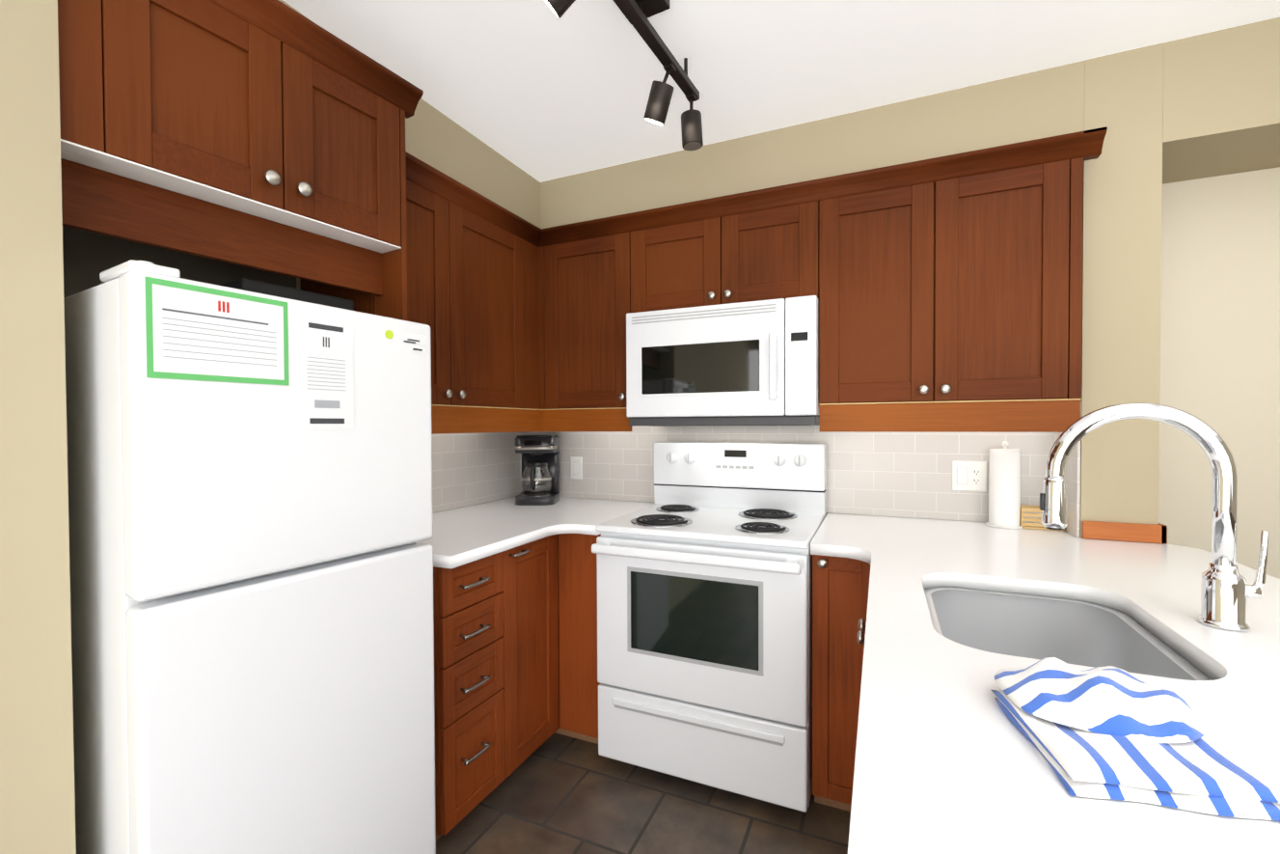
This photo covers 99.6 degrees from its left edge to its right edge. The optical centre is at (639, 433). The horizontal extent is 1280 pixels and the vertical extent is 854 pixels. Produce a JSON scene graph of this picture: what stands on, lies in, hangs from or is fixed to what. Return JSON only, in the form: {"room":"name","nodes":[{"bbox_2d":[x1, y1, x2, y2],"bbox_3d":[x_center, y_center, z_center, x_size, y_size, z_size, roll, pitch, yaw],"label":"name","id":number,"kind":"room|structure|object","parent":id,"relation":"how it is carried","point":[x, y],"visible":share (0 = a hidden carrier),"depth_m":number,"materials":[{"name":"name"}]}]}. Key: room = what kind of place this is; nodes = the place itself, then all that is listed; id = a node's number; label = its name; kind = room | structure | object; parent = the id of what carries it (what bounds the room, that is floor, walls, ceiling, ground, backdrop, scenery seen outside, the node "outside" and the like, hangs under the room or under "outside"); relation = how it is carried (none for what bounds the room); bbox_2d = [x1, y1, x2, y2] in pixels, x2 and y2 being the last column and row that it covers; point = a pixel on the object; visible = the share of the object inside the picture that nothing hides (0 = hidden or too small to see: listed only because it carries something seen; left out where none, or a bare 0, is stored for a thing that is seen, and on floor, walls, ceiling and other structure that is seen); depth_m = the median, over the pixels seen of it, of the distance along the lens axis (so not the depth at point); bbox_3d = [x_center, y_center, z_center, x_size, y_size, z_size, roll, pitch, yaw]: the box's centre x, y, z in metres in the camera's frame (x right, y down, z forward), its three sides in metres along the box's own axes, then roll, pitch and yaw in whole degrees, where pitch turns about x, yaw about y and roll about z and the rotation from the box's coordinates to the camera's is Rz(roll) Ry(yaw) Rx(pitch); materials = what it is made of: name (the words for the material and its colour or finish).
{"room":"kitchen","nodes":[
{"label":"kitchen","id":0,"kind":"room"},
{"bbox_2d":[0,0,76,853],"bbox_3d":[-1.938,0.069,-0.343,0.597,2.460,3.141,0,1,24],"label":"wall","id":1,"kind":"structure","parent":0,"point":[37,790],"depth_m":0.93,"materials":[{"name":"beige paint"}]},
{"bbox_2d":[62,225,491,503],"bbox_3d":[-1.074,0.026,2.140,0.150,2.460,2.099,0,1,24],"label":"wall","id":2,"kind":"structure","parent":0,"point":[89,258],"depth_m":1.40,"materials":[{"name":"paint"}]},
{"bbox_2d":[57,0,423,320],"bbox_3d":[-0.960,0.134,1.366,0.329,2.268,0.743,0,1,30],"label":"upper cabinet","id":3,"kind":"object","parent":2,"relation":"attached to","point":[267,135],"visible":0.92,"depth_m":1.24,"materials":[{"name":"brown wood"}]},
{"bbox_2d":[300,151,544,411],"bbox_3d":[-0.783,-0.506,2.143,0.371,0.797,0.897,0,1,24],"label":"upper cabinet","id":4,"kind":"object","parent":2,"relation":"attached to","point":[476,266],"depth_m":2.07,"materials":[{"name":"brown wood"}]},
{"bbox_2d":[431,432,523,513],"bbox_3d":[-0.884,0.116,2.368,0.009,0.447,1.200,0,1,24],"label":"tile backsplash","id":5,"kind":"structure","parent":2,"relation":"attached to","point":[469,469],"depth_m":2.57,"materials":[{"name":"beige tile"}]},
{"bbox_2d":[278,0,540,228],"bbox_3d":[-0.960,-1.047,1.872,0.269,0.305,1.737,0,1,24],"label":"wall","id":6,"kind":"structure","parent":0,"point":[435,138],"depth_m":2.16,"materials":[{"name":"beige paint"}]},
{"bbox_2d":[435,732,850,853],"bbox_3d":[0.675,1.317,-0.251,7.400,0.060,5.600,0,1,24],"label":"floor","id":7,"kind":"structure","parent":0,"point":[557,793],"depth_m":1.77,"materials":[{"name":"tile"}]},
{"bbox_2d":[63,259,435,853],"bbox_3d":[-0.971,0.442,1.348,0.617,1.652,0.615,0,1,30],"label":"fridge","id":8,"kind":"object","parent":7,"relation":"on","point":[250,501],"visible":1,"depth_m":1.08,"materials":[{"name":"white metal"}]},
{"bbox_2d":[433,533,600,840],"bbox_3d":[-0.514,0.816,2.226,0.801,0.872,1.225,0,1,24],"label":"base cabinet","id":9,"kind":"object","parent":7,"relation":"on","point":[516,683],"visible":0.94,"depth_m":1.86,"materials":[{"name":"brown wood"}]},
{"bbox_2d":[416,496,655,568],"bbox_3d":[-0.516,0.360,2.218,0.801,0.036,1.225,0,1,24],"label":"countertop","id":10,"kind":"structure","parent":9,"relation":"on","point":[462,535],"depth_m":2.08,"materials":[{"name":"white stone"}]},
{"bbox_2d":[514,435,560,505],"bbox_3d":[-0.502,0.170,2.642,0.193,0.328,0.255,0,1,1],"label":"coffee maker","id":11,"kind":"object","parent":10,"relation":"on","point":[540,474],"visible":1,"depth_m":2.58,"materials":[{"name":"grey plastic"}]},
{"bbox_2d":[591,441,826,812],"bbox_3d":[0.298,0.647,2.119,0.758,1.206,0.702,0,1,24],"label":"range","id":12,"kind":"object","parent":7,"relation":"on","point":[704,611],"visible":1,"depth_m":1.88,"materials":[{"name":"white metal"}]},
{"bbox_2d":[812,554,870,811],"bbox_3d":[0.772,0.814,1.990,0.202,0.872,0.607,0,1,24],"label":"base cabinet","id":13,"kind":"object","parent":7,"relation":"on","point":[840,586],"visible":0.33,"depth_m":1.71,"materials":[{"name":"brown wood"}]},
{"bbox_2d":[810,512,1279,853],"bbox_3d":[0.825,0.373,1.033,1.078,0.036,2.297,0,1,24],"label":"countertop","id":14,"kind":"structure","parent":13,"relation":"on","point":[950,758],"depth_m":0.75,"materials":[{"name":"white stone"}]},
{"bbox_2d":[985,440,1022,528],"bbox_3d":[1.335,0.181,1.980,0.116,0.311,0.116,0,1,24],"label":"paper towel roll","id":15,"kind":"object","parent":14,"relation":"on","point":[1004,492],"visible":1,"depth_m":1.94,"materials":[{"name":"white paper"}]},
{"bbox_2d":[1019,504,1064,530],"bbox_3d":[1.437,0.299,1.942,0.126,0.075,0.070,0,1,24],"label":"box","id":16,"kind":"object","parent":14,"relation":"on","point":[1030,516],"visible":0.48,"depth_m":1.93,"materials":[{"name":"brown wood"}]},
{"bbox_2d":[924,586,1211,680],"bbox_3d":[0.794,0.519,1.081,0.404,0.255,0.533,0,1,24],"label":"undermount sink","id":17,"kind":"object","parent":14,"relation":"in","point":[1075,632],"visible":0.21,"depth_m":1.28,"materials":[{"name":"silver metal"}]},
{"bbox_2d":[991,656,1279,820],"bbox_3d":[0.559,0.327,0.640,0.206,0.069,0.250,0,1,14],"label":"dish towel","id":18,"kind":"object","parent":14,"relation":"on","point":[1109,732],"visible":1,"depth_m":0.60,"materials":[{"name":"white fabric"}]},
{"bbox_2d":[1039,402,1269,630],"bbox_3d":[0.981,0.146,1.047,0.340,0.415,0.068,0,1,24],"label":"faucet","id":19,"kind":"object","parent":14,"relation":"on","point":[1226,590],"visible":1,"depth_m":1.00,"materials":[{"name":"silver metal"}]},
{"bbox_2d":[566,496,979,521],"bbox_3d":[0.410,0.013,2.550,2.525,2.460,0.140,0,1,24],"label":"wall","id":20,"kind":"structure","parent":0,"point":[826,512],"depth_m":2.30,"materials":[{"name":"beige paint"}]},
{"bbox_2d":[544,212,632,411],"bbox_3d":[-0.190,-0.515,2.537,0.476,0.797,0.347,0,1,24],"label":"upper cabinet","id":21,"kind":"object","parent":20,"relation":"attached to","point":[588,264],"depth_m":2.37,"materials":[{"name":"brown wood"}]},
{"bbox_2d":[632,178,821,312],"bbox_3d":[0.374,-0.708,2.282,0.762,0.408,0.347,0,1,24],"label":"upper cabinet","id":22,"kind":"object","parent":20,"relation":"attached to","point":[766,243],"depth_m":2.10,"materials":[{"name":"brown wood"}]},
{"bbox_2d":[626,295,819,426],"bbox_3d":[0.354,-0.267,2.238,0.754,0.466,0.439,0,1,24],"label":"microwave","id":23,"kind":"object","parent":22,"relation":"attached to","point":[752,363],"visible":1,"depth_m":2.06,"materials":[{"name":"white"}]},
{"bbox_2d":[523,425,1071,531],"bbox_3d":[0.448,0.109,2.451,2.373,0.447,0.008,0,1,24],"label":"tile backsplash","id":24,"kind":"structure","parent":20,"relation":"attached to","point":[891,474],"depth_m":2.24,"materials":[{"name":"beige tile"}]},
{"bbox_2d":[570,456,582,479],"bbox_3d":[-0.329,0.176,2.791,0.070,0.116,0.007,0,1,24],"label":"light switch","id":25,"kind":"object","parent":24,"relation":"attached to","point":[576,468],"visible":1,"depth_m":2.79,"materials":[{"name":"white plastic"}]},
{"bbox_2d":[952,460,986,490],"bbox_3d":[1.265,0.161,2.079,0.116,0.116,0.007,0,1,24],"label":"electrical outlet plate","id":26,"kind":"object","parent":24,"relation":"attached to","point":[968,476],"visible":1,"depth_m":2.08,"materials":[{"name":"white plastic"}]},
{"bbox_2d":[818,130,1091,408],"bbox_3d":[1.075,-0.512,1.973,0.770,0.797,0.347,0,1,24],"label":"upper cabinet","id":27,"kind":"object","parent":20,"relation":"attached to","point":[947,290],"depth_m":1.79,"materials":[{"name":"brown wood"}]},
{"bbox_2d":[282,0,1279,182],"bbox_3d":[0.664,-1.203,-0.291,7.400,0.060,5.600,0,1,24],"label":"ceiling","id":28,"kind":"structure","parent":0,"point":[539,91],"depth_m":1.71,"materials":[{"name":"white paint"}]},
{"bbox_2d":[544,0,703,150],"bbox_3d":[-0.021,-1.067,1.454,0.152,0.260,0.822,0,1,28],"label":"track light","id":29,"kind":"object","parent":28,"relation":"attached to","point":[637,13],"visible":1,"depth_m":1.62,"materials":[{"name":"black metal"}]},
{"bbox_2d":[540,17,1279,228],"bbox_3d":[2.110,-1.057,1.661,6.050,0.305,0.379,0,1,24],"label":"wall","id":30,"kind":"structure","parent":0,"point":[1221,104],"depth_m":1.88,"materials":[{"name":"beige paint"}]},
{"bbox_2d":[1079,42,1163,538],"bbox_3d":[1.639,0.017,1.968,0.195,2.460,0.520,0,1,24],"label":"wall","id":31,"kind":"structure","parent":0,"point":[1121,265],"depth_m":1.72,"materials":[{"name":"beige paint"}]},
{"bbox_2d":[1081,519,1167,544],"bbox_3d":[1.580,0.310,1.815,0.209,0.057,0.216,0,1,24],"label":"trim","id":32,"kind":"structure","parent":31,"relation":"attached to","point":[1128,531],"depth_m":1.72,"materials":[{"name":"brown wood"}]},
{"bbox_2d":[1158,166,1279,578],"bbox_3d":[3.395,0.018,1.392,3.480,2.460,0.140,0,1,24],"label":"wall","id":33,"kind":"structure","parent":0,"point":[1219,373],"depth_m":1.89,"materials":[{"name":"beige paint"}]}
]}

